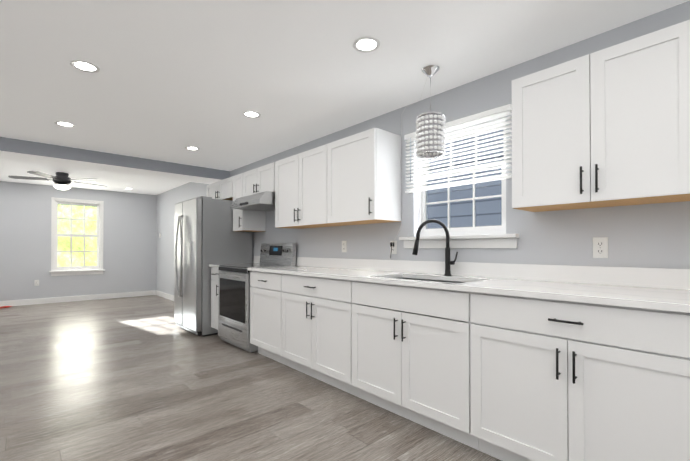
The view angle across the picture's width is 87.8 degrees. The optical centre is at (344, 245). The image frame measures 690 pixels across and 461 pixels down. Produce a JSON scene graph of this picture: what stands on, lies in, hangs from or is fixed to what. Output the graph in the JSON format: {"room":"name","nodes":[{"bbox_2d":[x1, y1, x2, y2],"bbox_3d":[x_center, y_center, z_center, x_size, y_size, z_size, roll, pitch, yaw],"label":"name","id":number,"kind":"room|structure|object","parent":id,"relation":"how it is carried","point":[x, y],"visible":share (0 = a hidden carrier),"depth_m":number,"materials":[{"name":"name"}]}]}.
{"room":"kitchen","nodes":[
{"label":"kitchen","id":0,"kind":"room"},
{"bbox_2d":[0,181,156,300],"bbox_3d":[-6.149,-0.109,7.283,4.200,2.550,0.150,0,-1,-42],"label":"wall","id":1,"kind":"structure","parent":0,"point":[129,243],"depth_m":7.49,"materials":[{"name":"grey paint"}]},
{"bbox_2d":[34,280,38,285],"bbox_3d":[-6.155,0.735,7.164,0.072,0.116,0.008,0,-1,-42],"label":"electrical outlet","id":2,"kind":"object","parent":1,"relation":"attached to","point":[36,282],"visible":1,"depth_m":7.16,"materials":[{"name":"white plastic"}]},
{"bbox_2d":[49,197,104,275],"bbox_3d":[-5.694,-0.189,7.652,0.950,1.605,0.209,0,-1,-42],"label":"window","id":3,"kind":"structure","parent":1,"relation":"in","point":[71,235],"depth_m":7.62,"materials":[{"name":"white wood"}]},
{"bbox_2d":[0,290,154,306],"bbox_3d":[-6.081,1.108,7.222,4.168,0.114,0.016,0,-1,-42],"label":"baseboard","id":4,"kind":"structure","parent":1,"relation":"attached to","point":[78,298],"depth_m":7.55,"materials":[{"name":"white wood"}]},
{"bbox_2d":[0,159,188,194],"bbox_3d":[-4.944,-1.318,5.954,4.500,0.150,3.750,0,-1,-42],"label":"ceiling","id":5,"kind":"structure","parent":0,"point":[117,182],"depth_m":6.68,"materials":[{"name":"white paint"}]},
{"bbox_2d":[8,171,107,189],"bbox_3d":[-4.849,-1.099,6.152,1.360,0.284,1.309,0,-1,-42],"label":"ceiling fan","id":6,"kind":"object","parent":5,"relation":"hanging from","point":[61,180],"visible":1,"depth_m":6.00,"materials":[{"name":"grey"}]},
{"bbox_2d":[0,137,229,183],"bbox_3d":[-3.522,-1.214,4.374,4.200,0.380,0.500,0,-1,-42],"label":"header beam","id":7,"kind":"structure","parent":0,"point":[32,152],"depth_m":4.56,"materials":[{"name":"grey paint"}]},
{"bbox_2d":[0,295,500,460],"bbox_3d":[-2.049,1.184,2.723,4.500,0.100,12.400,0,-1,-42],"label":"floor","id":8,"kind":"structure","parent":0,"point":[142,378],"depth_m":2.60,"materials":[{"name":"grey wood"}]},
{"bbox_2d":[174,196,251,335],"bbox_3d":[-1.882,0.263,5.024,0.820,1.775,0.879,0,-1,-42],"label":"fridge","id":9,"kind":"object","parent":8,"relation":"on","point":[206,235],"visible":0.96,"depth_m":4.65,"materials":[{"name":"grey metal"}]},
{"bbox_2d":[211,267,219,329],"bbox_3d":[-1.392,0.705,4.644,0.653,0.885,0.288,0,-1,-42],"label":"base cabinet","id":10,"kind":"object","parent":8,"relation":"on","point":[214,298],"visible":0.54,"depth_m":4.47,"materials":[{"name":"white wood"}]},
{"bbox_2d":[215,243,295,352],"bbox_3d":[-1.068,0.555,4.230,0.681,1.180,0.748,0,-1,-42],"label":"range","id":11,"kind":"object","parent":8,"relation":"on","point":[234,286],"visible":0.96,"depth_m":4.08,"materials":[{"name":"grey metal"}]},
{"bbox_2d":[250,271,289,366],"bbox_3d":[-0.581,0.699,3.743,0.653,0.885,0.612,0,-1,-42],"label":"base cabinet","id":12,"kind":"object","parent":8,"relation":"on","point":[265,313],"visible":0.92,"depth_m":3.54,"materials":[{"name":"white wood"}]},
{"bbox_2d":[281,274,360,397],"bbox_3d":[-0.057,0.695,3.162,0.653,0.885,0.949,0,-1,-42],"label":"base cabinet","id":13,"kind":"object","parent":8,"relation":"on","point":[316,327],"visible":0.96,"depth_m":2.91,"materials":[{"name":"white wood"}]},
{"bbox_2d":[209,256,689,321],"bbox_3d":[0.322,0.281,2.752,0.643,0.326,5.400,0,-1,-42],"label":"countertop","id":14,"kind":"structure","parent":13,"relation":"on","point":[665,289],"depth_m":2.07,"materials":[{"name":"stone"}]},
{"bbox_2d":[412,219,457,275],"bbox_3d":[0.652,0.010,2.589,0.261,0.412,0.233,0,-1,-42],"label":"faucet","id":15,"kind":"object","parent":14,"relation":"on","point":[448,262],"visible":1,"depth_m":2.61,"materials":[{"name":"black metal"}]},
{"bbox_2d":[352,281,478,449],"bbox_3d":[0.573,0.690,2.463,0.652,0.885,0.929,0,-1,-42],"label":"base cabinet","id":16,"kind":"object","parent":8,"relation":"on","point":[415,368],"visible":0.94,"depth_m":2.19,"materials":[{"name":"white wood"}]},
{"bbox_2d":[470,292,689,460],"bbox_3d":[1.195,0.685,1.772,0.653,0.885,0.928,0,-1,-42],"label":"base cabinet","id":17,"kind":"object","parent":8,"relation":"on","point":[554,380],"visible":0.96,"depth_m":1.55,"materials":[{"name":"white wood"}]},
{"bbox_2d":[0,0,689,170],"bbox_3d":[-0.627,-1.312,1.161,4.500,0.230,8.150,0,-1,-42],"label":"ceiling","id":18,"kind":"structure","parent":0,"point":[170,80],"depth_m":2.31,"materials":[{"name":"white paint"}]},
{"bbox_2d":[54,121,74,126],"bbox_3d":[-2.705,-1.177,3.467,0.164,0.007,0.164,0,-1,-42],"label":"recessed light","id":19,"kind":"object","parent":18,"relation":"in","point":[63,124],"visible":0.98,"depth_m":3.47,"materials":[{"name":"white plastic"}]},
{"bbox_2d":[70,60,99,72],"bbox_3d":[-1.715,-1.184,2.368,0.164,0.007,0.164,0,-1,-42],"label":"recessed light","id":20,"kind":"object","parent":18,"relation":"in","point":[84,66],"visible":1,"depth_m":2.37,"materials":[{"name":"white plastic"}]},
{"bbox_2d":[185,146,199,150],"bbox_3d":[-1.833,-1.171,4.307,0.164,0.007,0.164,0,-1,-42],"label":"recessed light","id":21,"kind":"object","parent":18,"relation":"in","point":[191,148],"visible":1,"depth_m":4.31,"materials":[{"name":"white plastic"}]},
{"bbox_2d":[242,111,260,117],"bbox_3d":[-0.835,-1.178,3.214,0.164,0.007,0.164,0,-1,-42],"label":"recessed light","id":22,"kind":"object","parent":18,"relation":"in","point":[251,114],"visible":1,"depth_m":3.22,"materials":[{"name":"white plastic"}]},
{"bbox_2d":[353,37,379,52],"bbox_3d":[0.127,-1.186,2.116,0.164,0.007,0.164,0,-1,-42],"label":"recessed light","id":23,"kind":"object","parent":18,"relation":"in","point":[366,44],"visible":1,"depth_m":2.11,"materials":[{"name":"white plastic"}]},
{"bbox_2d":[390,76,427,257],"bbox_3d":[0.493,-0.539,2.804,0.323,1.288,0.599,0,-1,-42],"label":"cord","id":24,"kind":"object","parent":18,"relation":"hanging from","point":[391,244],"visible":0.98,"depth_m":3.06,"materials":[{"name":"plastic"}]},
{"bbox_2d":[416,65,445,158],"bbox_3d":[0.575,-0.899,2.409,0.198,0.577,0.199,0,-1,-42],"label":"pendant light","id":25,"kind":"object","parent":18,"relation":"hanging from","point":[431,134],"visible":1,"depth_m":2.34,"materials":[{"name":"silver metal"}]},
{"bbox_2d":[156,1,689,295],"bbox_3d":[-0.433,-0.131,4.188,0.150,2.550,12.400,0,-1,-42],"label":"wall","id":26,"kind":"structure","parent":0,"point":[656,235],"depth_m":2.40,"materials":[{"name":"grey paint"}]},
{"bbox_2d":[155,290,173,300],"bbox_3d":[-3.194,1.107,7.116,0.019,0.114,3.961,0,-1,-42],"label":"baseboard","id":27,"kind":"structure","parent":26,"relation":"attached to","point":[158,293],"depth_m":8.07,"materials":[{"name":"white wood"}]},
{"bbox_2d":[207,176,232,200],"bbox_3d":[-1.688,-0.787,5.199,0.362,0.278,0.903,0,-1,-42],"label":"upper cabinet","id":28,"kind":"object","parent":26,"relation":"attached to","point":[222,189],"visible":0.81,"depth_m":5.03,"materials":[{"name":"white wood"}]},
{"bbox_2d":[233,173,265,231],"bbox_3d":[-1.284,-0.563,4.750,0.362,0.733,0.288,0,-1,-42],"label":"upper cabinet","id":29,"kind":"object","parent":26,"relation":"attached to","point":[248,221],"visible":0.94,"depth_m":4.65,"materials":[{"name":"white wood"}]},
{"bbox_2d":[243,162,274,196],"bbox_3d":[-0.933,-0.768,4.361,0.362,0.328,0.748,0,-1,-42],"label":"upper cabinet","id":30,"kind":"object","parent":26,"relation":"attached to","point":[259,180],"visible":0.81,"depth_m":4.22,"materials":[{"name":"white wood"}]},
{"bbox_2d":[230,191,274,211],"bbox_3d":[-0.985,-0.529,4.313,0.498,0.142,0.746,0,-1,-42],"label":"range hood","id":31,"kind":"object","parent":30,"relation":"attached to","point":[264,201],"visible":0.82,"depth_m":4.10,"materials":[{"name":"silver metal"}]},
{"bbox_2d":[275,144,345,228],"bbox_3d":[-0.361,-0.570,3.724,0.362,0.733,0.908,0,-1,-42],"label":"upper cabinet","id":32,"kind":"object","parent":26,"relation":"attached to","point":[300,190],"visible":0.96,"depth_m":3.59,"materials":[{"name":"white wood"}]},
{"bbox_2d":[342,241,346,251],"bbox_3d":[-0.009,0.005,3.596,0.008,0.116,0.072,0,-1,-42],"label":"electrical outlet","id":33,"kind":"object","parent":26,"relation":"attached to","point":[344,246],"visible":1,"depth_m":3.59,"materials":[{"name":"white plastic"}]},
{"bbox_2d":[327,128,400,224],"bbox_3d":[0.145,-0.574,3.164,0.362,0.733,0.598,0,-1,-42],"label":"upper cabinet","id":34,"kind":"object","parent":26,"relation":"attached to","point":[363,177],"visible":1,"depth_m":3.00,"materials":[{"name":"white wood"}]},
{"bbox_2d":[390,241,396,253],"bbox_3d":[0.421,0.012,3.119,0.008,0.116,0.072,0,-1,-42],"label":"electrical outlet","id":35,"kind":"object","parent":26,"relation":"attached to","point":[394,249],"visible":0.81,"depth_m":3.11,"materials":[{"name":"white plastic"}]},
{"bbox_2d":[399,233,519,247],"bbox_3d":[0.793,-0.030,2.667,0.061,0.094,0.960,0,-1,-42],"label":"trim","id":36,"kind":"structure","parent":26,"relation":"attached to","point":[482,241],"depth_m":2.58,"materials":[{"name":"white wood"}]},
{"bbox_2d":[418,116,505,235],"bbox_3d":[0.901,-0.487,2.754,0.089,0.816,0.758,0,-1,-42],"label":"window","id":37,"kind":"structure","parent":26,"relation":"in","point":[425,229],"depth_m":2.70,"materials":[{"name":"white wood"}]},
{"bbox_2d":[404,104,511,192],"bbox_3d":[0.798,-0.684,2.669,0.055,0.480,0.870,0,-1,-42],"label":"window blind","id":38,"kind":"object","parent":37,"relation":"attached to","point":[492,114],"visible":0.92,"depth_m":2.57,"materials":[{"name":"white plastic"}]},
{"bbox_2d":[593,237,607,257],"bbox_3d":[1.426,0.009,2.004,0.008,0.116,0.072,0,-1,-42],"label":"electrical outlet","id":39,"kind":"object","parent":26,"relation":"attached to","point":[600,247],"visible":1,"depth_m":2.00,"materials":[{"name":"white plastic"}]},
{"bbox_2d":[512,20,689,211],"bbox_3d":[1.315,-0.583,1.864,0.362,0.733,0.766,0,-1,-42],"label":"upper cabinet","id":40,"kind":"object","parent":26,"relation":"attached to","point":[608,127],"visible":1,"depth_m":1.72,"materials":[{"name":"white wood"}]},
{"label":"outside","id":41,"kind":"structure","parent":0,"visible":0},
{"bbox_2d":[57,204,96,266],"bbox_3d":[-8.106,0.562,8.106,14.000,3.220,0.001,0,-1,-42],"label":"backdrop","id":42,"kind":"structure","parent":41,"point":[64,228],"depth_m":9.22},
{"bbox_2d":[427,130,503,228],"bbox_3d":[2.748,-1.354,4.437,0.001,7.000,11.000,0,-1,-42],"label":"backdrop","id":43,"kind":"structure","parent":41,"point":[463,208],"depth_m":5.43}
]}

